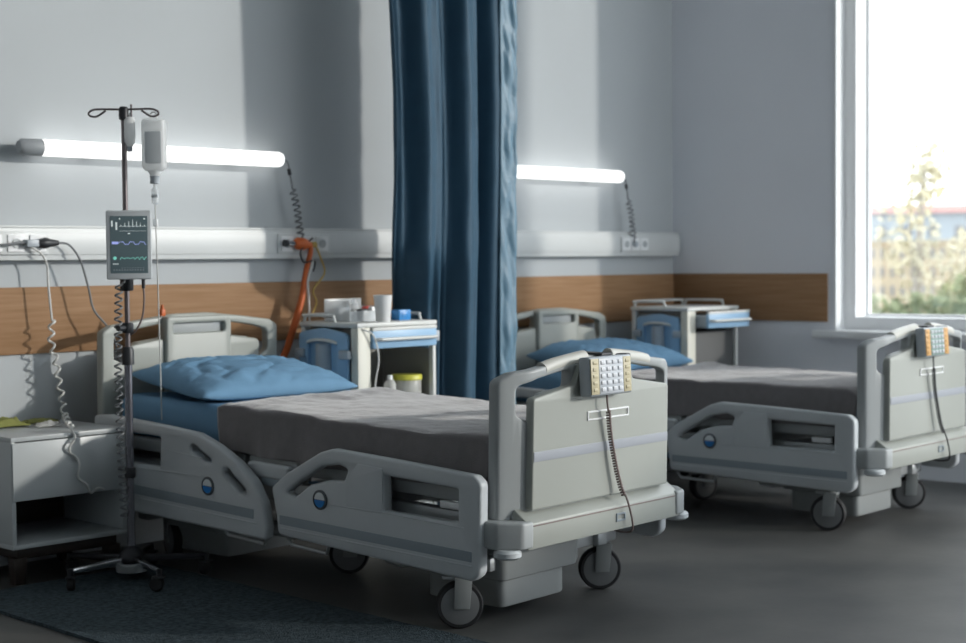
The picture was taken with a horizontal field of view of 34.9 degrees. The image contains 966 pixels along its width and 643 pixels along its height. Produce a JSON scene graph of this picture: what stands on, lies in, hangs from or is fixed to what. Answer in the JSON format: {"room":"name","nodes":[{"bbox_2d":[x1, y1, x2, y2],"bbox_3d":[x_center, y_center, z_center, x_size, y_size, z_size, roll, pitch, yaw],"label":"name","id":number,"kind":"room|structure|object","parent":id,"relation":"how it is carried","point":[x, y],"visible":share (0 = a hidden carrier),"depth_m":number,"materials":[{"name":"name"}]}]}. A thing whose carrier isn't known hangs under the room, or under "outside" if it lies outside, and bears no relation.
{"room":"hospital room","nodes":[
{"label":"hospital room","id":0,"kind":"room"},
{"bbox_2d":[0,0,672,565],"bbox_3d":[-1.994,-1.686,6.469,0.200,5.400,9.839,2,3,44],"label":"wall","id":1,"kind":"structure","parent":0,"point":[309,82],"depth_m":7.35,"materials":[{"name":"paint"}]},
{"bbox_2d":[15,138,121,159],"bbox_3d":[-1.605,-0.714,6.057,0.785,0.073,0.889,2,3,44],"label":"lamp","id":2,"kind":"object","parent":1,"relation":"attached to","point":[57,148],"depth_m":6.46,"materials":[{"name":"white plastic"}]},
{"bbox_2d":[167,146,284,166],"bbox_3d":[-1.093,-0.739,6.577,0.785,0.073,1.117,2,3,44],"label":"lamp","id":3,"kind":"object","parent":1,"relation":"attached to","point":[174,154],"depth_m":7.03,"materials":[{"name":"white plastic"}]},
{"bbox_2d":[284,160,304,237],"bbox_3d":[-0.906,-0.568,7.349,0.042,0.417,0.127,2,3,44],"label":"cable","id":4,"kind":"object","parent":3,"relation":"hanging from","point":[286,161],"visible":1,"depth_m":7.35,"materials":[{"name":"grey plastic"}]},
{"bbox_2d":[0,274,673,355],"bbox_3d":[-2.008,0.001,6.355,0.014,0.281,9.139,2,3,44],"label":"trim","id":5,"kind":"structure","parent":1,"relation":"attached to","point":[25,318],"depth_m":7.21,"materials":[{"name":"brown wood"}]},
{"bbox_2d":[0,225,679,260],"bbox_3d":[-1.992,-0.324,6.322,0.064,0.146,9.117,2,3,44],"label":"wall rail","id":6,"kind":"object","parent":1,"relation":"attached to","point":[89,242],"visible":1,"depth_m":7.29,"materials":[{"name":"plastic"}]},
{"bbox_2d":[0,232,47,254],"bbox_3d":[-1.904,-0.323,6.352,0.020,0.092,0.215,2,3,44],"label":"socket plate","id":7,"kind":"object","parent":6,"relation":"attached to","point":[5,237],"visible":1,"depth_m":6.33,"materials":[{"name":"plastic"}]},
{"bbox_2d":[0,237,58,248],"bbox_3d":[-1.875,-0.325,6.349,0.049,0.047,0.261,2,3,44],"label":"plug","id":8,"kind":"object","parent":7,"relation":"attached to","point":[45,243],"visible":1,"depth_m":6.36,"materials":[{"name":"grey plastic"}]},
{"bbox_2d":[30,247,104,493],"bbox_3d":[-1.701,0.185,6.242,0.165,0.994,0.476,-2,3,-37],"label":"coiled cable","id":9,"kind":"object","parent":8,"relation":"hanging from","point":[68,423],"visible":1,"depth_m":6.41,"materials":[{"name":"white plastic"}]},
{"bbox_2d":[59,242,117,358],"bbox_3d":[-1.683,-0.015,6.538,0.259,0.650,0.031,-2,3,-36],"label":"power cable","id":10,"kind":"object","parent":8,"relation":"attached to","point":[65,243],"visible":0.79,"depth_m":6.54,"materials":[{"name":"grey plastic"}]},
{"bbox_2d":[277,234,329,253],"bbox_3d":[-0.870,-0.374,7.405,0.018,0.092,0.321,2,3,44],"label":"socket plate","id":11,"kind":"object","parent":6,"relation":"attached to","point":[323,240],"visible":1,"depth_m":7.41,"materials":[{"name":"plastic"}]},
{"bbox_2d":[281,236,293,250],"bbox_3d":[-0.935,-0.372,7.336,0.006,0.072,0.076,2,3,44],"label":"socket","id":12,"kind":"object","parent":11,"relation":"attached to","point":[290,248],"depth_m":7.33,"materials":[{"name":"white plastic"}]},
{"bbox_2d":[282,238,316,249],"bbox_3d":[-0.874,-0.373,7.365,0.060,0.060,0.204,2,3,44],"label":"connector","id":13,"kind":"object","parent":11,"relation":"attached to","point":[298,243],"visible":1,"depth_m":7.33,"materials":[{"name":"orange plastic"}]},
{"bbox_2d":[280,245,312,357],"bbox_3d":[-0.898,0.292,7.352,0.047,1.317,0.239,2,3,44],"label":"hose","id":14,"kind":"object","parent":13,"relation":"hanging from","point":[297,314],"visible":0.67,"depth_m":7.34,"materials":[{"name":"rubber"}]},
{"bbox_2d":[300,237,315,271],"bbox_3d":[-0.841,-0.323,7.378,0.019,0.166,0.094,2,3,44],"label":"cord","id":15,"kind":"object","parent":13,"relation":"hanging from","point":[301,249],"visible":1,"depth_m":7.37,"materials":[{"name":"grey plastic"}]},
{"bbox_2d":[307,260,313,329],"bbox_3d":[-0.829,0.038,7.373,0.028,0.662,0.071,0,2,9],"label":"tube","id":16,"kind":"object","parent":13,"relation":"hanging from","point":[309,272],"visible":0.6,"depth_m":7.36,"materials":[{"name":"white"}]},
{"bbox_2d":[312,245,325,312],"bbox_3d":[-0.801,-0.203,7.444,0.014,0.342,0.095,2,3,41],"label":"tube","id":17,"kind":"object","parent":13,"relation":"attached to","point":[323,275],"visible":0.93,"depth_m":7.44,"materials":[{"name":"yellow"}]},
{"bbox_2d":[298,236,310,250],"bbox_3d":[-0.861,-0.376,7.412,0.006,0.072,0.076,2,3,44],"label":"socket","id":18,"kind":"object","parent":11,"relation":"attached to","point":[307,237],"depth_m":7.42,"materials":[{"name":"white plastic"}]},
{"bbox_2d":[316,236,327,250],"bbox_3d":[-0.786,-0.380,7.488,0.006,0.072,0.076,2,3,44],"label":"socket","id":19,"kind":"object","parent":11,"relation":"attached to","point":[322,241],"depth_m":7.48,"materials":[{"name":"white plastic"}]},
{"bbox_2d":[621,236,647,251],"bbox_3d":[0.903,-0.465,9.205,0.018,0.091,0.248,2,3,44],"label":"socket plate","id":20,"kind":"object","parent":6,"relation":"attached to","point":[626,241],"visible":1,"depth_m":9.19,"materials":[{"name":"plastic"}]},
{"bbox_2d":[517,165,624,182],"bbox_3d":[0.326,-0.835,8.633,0.112,0.073,1.375,2,3,44],"label":"lamp","id":21,"kind":"object","parent":1,"relation":"attached to","point":[530,172],"visible":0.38,"depth_m":8.73,"materials":[{"name":"white plastic"}]},
{"bbox_2d":[624,178,637,246],"bbox_3d":[0.873,-0.656,9.156,0.042,0.417,0.127,2,3,44],"label":"cable","id":22,"kind":"object","parent":21,"relation":"hanging from","point":[634,243],"visible":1,"depth_m":9.16,"materials":[{"name":"grey plastic"}]},
{"bbox_2d":[0,470,965,642],"bbox_3d":[1.787,1.190,3.843,9.400,0.200,11.200,2,3,44],"label":"floor","id":23,"kind":"structure","parent":0,"point":[744,565],"depth_m":5.97,"materials":[{"name":"grey plastic"}]},
{"bbox_2d":[0,420,126,585],"bbox_3d":[-1.794,0.728,6.226,0.474,0.592,0.505,2,3,44],"label":"nightstand","id":24,"kind":"object","parent":23,"relation":"on","point":[45,509],"visible":0.85,"depth_m":6.10,"materials":[{"name":"white laminate"}]},
{"bbox_2d":[0,416,30,427],"bbox_3d":[-1.968,0.409,6.249,0.108,0.039,0.248,2,3,44],"label":"folded cloth","id":25,"kind":"object","parent":24,"relation":"on","point":[4,421],"visible":1,"depth_m":6.25,"materials":[{"name":"yellow"}]},
{"bbox_2d":[22,417,57,423],"bbox_3d":[-1.858,0.412,6.410,0.074,0.019,0.173,2,3,44],"label":"folded cloth","id":26,"kind":"object","parent":24,"relation":"on","point":[34,420],"visible":0.88,"depth_m":6.38,"materials":[{"name":"yellow"}]},
{"bbox_2d":[31,420,62,427],"bbox_3d":[-1.775,0.414,6.260,0.065,0.025,0.133,2,3,44],"label":"plastic wrapper","id":27,"kind":"object","parent":24,"relation":"on","point":[49,422],"visible":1,"depth_m":6.24,"materials":[{"name":"white plastic"}]},
{"bbox_2d":[0,564,488,642],"bbox_3d":[-0.807,1.050,5.209,2.434,0.014,0.877,2,3,44],"label":"rug","id":28,"kind":"object","parent":23,"relation":"on","point":[110,606],"visible":0.97,"depth_m":5.42,"materials":[{"name":"carpet"}]},
{"bbox_2d":[64,104,212,591],"bbox_3d":[-1.400,0.085,6.001,0.598,1.862,0.590,2,3,44],"label":"stand","id":29,"kind":"object","parent":28,"relation":"on","point":[131,559],"visible":0.99,"depth_m":6.01,"materials":[{"name":"silver metal"}]},
{"bbox_2d":[106,210,151,290],"bbox_3d":[-1.382,-0.276,5.992,0.172,0.313,0.089,-1,2,-12],"label":"patient monitor","id":30,"kind":"object","parent":29,"relation":"attached to","point":[128,232],"visible":1,"depth_m":5.95,"materials":[{"name":"grey plastic"}]},
{"bbox_2d":[114,280,127,518],"bbox_3d":[-1.409,0.304,6.006,0.070,0.950,0.038,0,2,21],"label":"cable","id":31,"kind":"object","parent":30,"relation":"hanging from","point":[123,282],"visible":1,"depth_m":6.01,"materials":[{"name":"grey plastic"}]},
{"bbox_2d":[130,288,144,334],"bbox_3d":[-1.349,-0.041,5.998,0.068,0.189,0.013,0,2,17],"label":"lead","id":32,"kind":"object","parent":30,"relation":"attached to","point":[142,316],"visible":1,"depth_m":5.99,"materials":[{"name":"grey plastic"}]},
{"bbox_2d":[124,113,134,151],"bbox_3d":[-1.379,-0.741,5.989,0.044,0.156,0.044,-1,2,0],"label":"vial","id":33,"kind":"object","parent":29,"relation":"hanging from","point":[129,122],"visible":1,"depth_m":5.97,"materials":[{"name":"white"}]},
{"bbox_2d":[141,111,166,183],"bbox_3d":[-1.284,-0.679,5.990,0.092,0.283,0.065,0,2,0],"label":"bottle","id":34,"kind":"object","parent":29,"relation":"hanging from","point":[153,130],"visible":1,"depth_m":5.96,"materials":[{"name":"white plastic"}]},
{"bbox_2d":[151,194,161,419],"bbox_3d":[-1.297,-0.068,6.122,0.028,0.949,0.243,-1,2,-10],"label":"drip","id":35,"kind":"object","parent":34,"relation":"hanging from","point":[155,221],"visible":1,"depth_m":6.10,"materials":[{"name":"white plastic"}]},
{"bbox_2d":[295,311,439,504],"bbox_3d":[-0.534,0.465,7.267,0.471,1.013,0.552,2,3,44],"label":"bedside cabinet","id":36,"kind":"object","parent":23,"relation":"on","point":[334,345],"visible":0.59,"depth_m":7.15,"materials":[{"name":"white plastic"}]},
{"bbox_2d":[355,328,379,386],"bbox_3d":[-0.523,0.213,6.983,0.118,0.379,0.024,-2,3,-25],"label":"hanging cord","id":37,"kind":"object","parent":36,"relation":"hanging from","point":[371,333],"visible":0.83,"depth_m":7.00,"materials":[{"name":"white plastic"}]},
{"bbox_2d":[300,311,436,327],"bbox_3d":[-0.542,-0.012,7.264,0.420,0.060,0.500,2,3,44],"label":"tray","id":38,"kind":"object","parent":36,"relation":"on","point":[422,323],"depth_m":7.15,"materials":[{"name":"white plastic"}]},
{"bbox_2d":[373,295,391,321],"bbox_3d":[-0.464,-0.061,7.107,0.090,0.124,0.090,2,3,44],"label":"paper cup","id":39,"kind":"object","parent":36,"relation":"on","point":[382,303],"visible":1,"depth_m":7.08,"materials":[{"name":"white paper"}]},
{"bbox_2d":[384,375,395,388],"bbox_3d":[-0.436,0.322,7.190,0.058,0.142,0.058,2,3,44],"label":"spray bottle","id":40,"kind":"object","parent":36,"relation":"on","point":[389,383],"visible":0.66,"depth_m":7.17,"materials":[{"name":"white plastic"}]},
{"bbox_2d":[391,309,410,319],"bbox_3d":[-0.390,-0.032,7.310,0.062,0.050,0.076,2,3,44],"label":"box","id":41,"kind":"object","parent":36,"relation":"on","point":[396,314],"visible":1,"depth_m":7.29,"materials":[{"name":"blue plastic"}]},
{"bbox_2d":[391,373,421,392],"bbox_3d":[-0.364,0.319,7.306,0.151,0.138,0.152,2,3,44],"label":"lidded jar","id":42,"kind":"object","parent":36,"relation":"on","point":[406,382],"visible":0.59,"depth_m":7.24,"materials":[{"name":"white plastic"}]},
{"bbox_3d":[-0.601,-0.055,7.234,0.170,0.105,0.244,1,3,40],"label":"tray","id":43,"kind":"object","parent":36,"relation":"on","visible":0},
{"bbox_2d":[334,307,350,319],"bbox_3d":[-0.662,-0.038,7.226,0.040,0.060,0.080,2,3,44],"label":"box","id":44,"kind":"object","parent":43,"relation":"in","point":[338,311],"visible":0.66,"depth_m":7.20,"materials":[{"name":"grey cardboard"}]},
{"bbox_2d":[342,310,355,320],"bbox_3d":[-0.621,-0.028,7.158,0.050,0.049,0.071,2,3,44],"label":"roll","id":45,"kind":"object","parent":43,"relation":"in","point":[350,313],"visible":1,"depth_m":7.15,"materials":[{"name":"white paper"}]},
{"bbox_2d":[356,309,368,319],"bbox_3d":[-0.563,-0.034,7.228,0.040,0.050,0.060,2,3,44],"label":"cup","id":46,"kind":"object","parent":43,"relation":"in","point":[361,314],"visible":1,"depth_m":7.21,"materials":[{"name":"grey plastic"}]},
{"bbox_2d":[368,307,375,319],"bbox_3d":[-0.514,-0.040,7.256,0.024,0.060,0.070,1,3,30],"label":"packet","id":47,"kind":"object","parent":43,"relation":"in","point":[371,309],"visible":0.52,"depth_m":7.23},
{"bbox_2d":[95,312,687,628],"bbox_3d":[-0.439,0.501,6.095,2.317,1.034,1.096,2,3,41],"label":"hospital bed","id":48,"kind":"object","parent":23,"relation":"on","point":[551,492],"visible":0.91,"depth_m":5.44,"materials":[{"name":"grey plastic"}]},
{"bbox_2d":[159,305,165,315],"bbox_3d":[-1.390,-0.048,6.652,0.022,0.050,0.022,3,4,41],"label":"clip","id":49,"kind":"object","parent":48,"relation":"on","point":[162,312],"visible":0.94,"depth_m":6.65,"materials":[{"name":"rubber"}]},
{"bbox_2d":[122,389,349,441],"bbox_3d":[-0.472,0.416,6.130,2.075,0.172,0.884,3,4,41],"label":"mattress","id":50,"kind":"object","parent":48,"relation":"on","point":[179,410],"visible":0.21,"depth_m":6.24,"materials":[{"name":"blue fabric"}]},
{"bbox_2d":[132,354,357,400],"bbox_3d":[-1.016,0.229,6.538,0.780,0.162,0.596,-3,3,-42],"label":"pillow","id":51,"kind":"object","parent":50,"relation":"on","point":[251,376],"visible":0.98,"depth_m":6.36,"materials":[{"name":"blue fabric"}]},
{"bbox_2d":[217,387,525,483],"bbox_3d":[-0.225,0.440,5.906,1.441,0.264,0.950,2,3,41],"label":"blanket","id":52,"kind":"object","parent":50,"relation":"on","point":[450,432],"visible":0.69,"depth_m":5.72,"materials":[{"name":"grey fabric"}]},
{"bbox_2d":[579,351,633,532],"bbox_3d":[0.395,0.433,5.352,0.171,0.648,0.281,3,4,41],"label":"control panel","id":53,"kind":"object","parent":48,"relation":"on","point":[605,373],"visible":0.99,"depth_m":5.28,"materials":[{"name":"grey plastic"}]},
{"bbox_2d":[631,298,751,475],"bbox_3d":[1.234,0.378,9.023,0.534,1.013,0.534,2,3,44],"label":"bedside cabinet","id":54,"kind":"object","parent":23,"relation":"on","point":[700,337],"visible":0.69,"depth_m":8.88,"materials":[{"name":"grey plastic"}]},
{"bbox_2d":[631,298,738,311],"bbox_3d":[1.189,-0.099,9.044,0.420,0.060,0.500,2,3,44],"label":"bedside table top","id":55,"kind":"object","parent":54,"relation":"on","point":[683,307],"depth_m":8.97,"materials":[{"name":"white plastic"}]},
{"bbox_2d":[515,308,965,530],"bbox_3d":[1.237,0.439,7.912,2.317,0.982,1.096,2,3,42],"label":"hospital bed","id":56,"kind":"object","parent":23,"relation":"on","point":[852,467],"visible":0.63,"depth_m":7.15,"materials":[{"name":"grey paint"}]},
{"bbox_2d":[516,366,856,418],"bbox_3d":[1.201,0.353,7.949,2.075,0.173,0.886,2,3,42],"label":"mattress","id":57,"kind":"object","parent":56,"relation":"on","point":[551,381],"visible":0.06,"depth_m":8.15,"materials":[{"name":"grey fabric"}]},
{"bbox_2d":[525,337,692,369],"bbox_3d":[0.699,0.176,8.396,0.780,0.164,0.558,-3,3,-44],"label":"pillow","id":58,"kind":"object","parent":57,"relation":"on","point":[673,358],"visible":0.45,"depth_m":8.29,"materials":[{"name":"blue fabric"}]},
{"bbox_2d":[631,362,856,426],"bbox_3d":[1.444,0.364,7.724,1.448,0.233,0.954,2,3,42],"label":"blanket","id":59,"kind":"object","parent":57,"relation":"on","point":[691,388],"visible":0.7,"depth_m":7.41,"materials":[{"name":"grey fabric"}]},
{"bbox_2d":[915,325,949,460],"bbox_3d":[2.056,0.343,7.158,0.172,0.648,0.281,2,3,42],"label":"control panel","id":60,"kind":"object","parent":56,"relation":"on","point":[931,341],"visible":0.97,"depth_m":7.08,"materials":[{"name":"grey plastic"}]},
{"bbox_2d":[672,0,965,482],"bbox_3d":[4.858,-1.758,6.786,9.200,5.400,0.300,1,3,39],"label":"wall","id":61,"kind":"structure","parent":0,"point":[753,80],"depth_m":9.19,"materials":[{"name":"paint"}]},
{"bbox_2d":[674,274,827,321],"bbox_3d":[1.603,-0.149,9.275,1.040,0.281,0.014,1,3,39],"label":"trim","id":62,"kind":"structure","parent":61,"relation":"attached to","point":[769,297],"depth_m":9.20,"materials":[{"name":"brown wood"}]},
{"bbox_2d":[812,330,965,341],"bbox_3d":[2.650,0.087,8.471,1.745,0.045,0.175,1,3,39],"label":"window sill","id":63,"kind":"structure","parent":61,"relation":"attached to","point":[833,334],"depth_m":8.79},
{"bbox_2d":[834,0,965,332],"bbox_3d":[2.720,-1.399,8.515,1.525,2.920,0.301,1,3,39],"label":"window","id":64,"kind":"structure","parent":61,"relation":"in","point":[852,18],"depth_m":8.95,"materials":[{"name":"white plastic"}]},
{"label":"outside","id":65,"kind":"structure","parent":0,"visible":0},
{"bbox_3d":[31.563,-2.340,211.662,420.000,0.500,326.400,2,3,44],"label":"ground","id":66,"kind":"structure","parent":65,"visible":0},
{"bbox_2d":[871,293,906,313],"bbox_3d":[5.057,2.347,21.543,1.831,6.004,1.722,0,2,14],"label":"shrub","id":67,"kind":"object","parent":66,"relation":"on","point":[874,299],"visible":0.03,"depth_m":21.28,"materials":[{"name":"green plant"}]},
{"bbox_2d":[871,240,965,313],"bbox_3d":[38.123,-4.087,152.118,60.400,7.700,14.300,0,2,14],"label":"apartment building","id":68,"kind":"structure","parent":66,"relation":"on","point":[884,281],"depth_m":144.79,"materials":[{"name":"grey"}]},
{"bbox_2d":[871,204,965,240],"bbox_3d":[65.580,-12.220,261.644,122.000,14.600,22.000,0,2,14],"label":"building","id":69,"kind":"structure","parent":66,"relation":"on","point":[950,218],"depth_m":249.87,"materials":[{"name":"grey"}]},
{"bbox_2d":[874,139,965,313],"bbox_3d":[6.739,1.262,23.222,2.053,8.010,1.298,0,2,14],"label":"tree","id":70,"kind":"object","parent":66,"relation":"on","point":[924,195],"visible":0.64,"depth_m":23.02,"materials":[{"name":"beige plant"}]},
{"bbox_2d":[883,280,963,314],"bbox_3d":[6.512,2.363,21.687,1.792,5.934,1.766,0,2,14],"label":"shrub","id":71,"kind":"object","parent":66,"relation":"on","point":[934,302],"visible":0.18,"depth_m":21.52,"materials":[{"name":"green plant"}]},
{"bbox_2d":[950,231,965,314],"bbox_3d":[8.446,1.486,24.775,2.324,7.406,1.404,0,2,14],"label":"tree","id":72,"kind":"object","parent":66,"relation":"on","point":[964,243],"visible":0.02,"depth_m":25.01,"materials":[{"name":"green plant"}]},
{"bbox_2d":[951,271,965,314],"bbox_3d":[7.080,2.218,20.573,1.808,6.304,1.826,0,2,14],"label":"shrub","id":73,"kind":"object","parent":66,"relation":"on","point":[961,296],"visible":0.5,"depth_m":20.53,"materials":[{"name":"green plant"}]},
{"bbox_3d":[-0.312,-2.042,7.605,0.590,0.050,1.240,2,3,44],"label":"track","id":74,"kind":"object","parent":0,"visible":0},
{"bbox_2d":[389,0,517,504],"bbox_3d":[-0.241,-0.548,7.522,0.404,2.930,0.793,2,3,44],"label":"privacy curtain","id":75,"kind":"object","parent":74,"relation":"hanging from","point":[454,67],"visible":0.72,"depth_m":7.45,"materials":[{"name":"blue fabric"}]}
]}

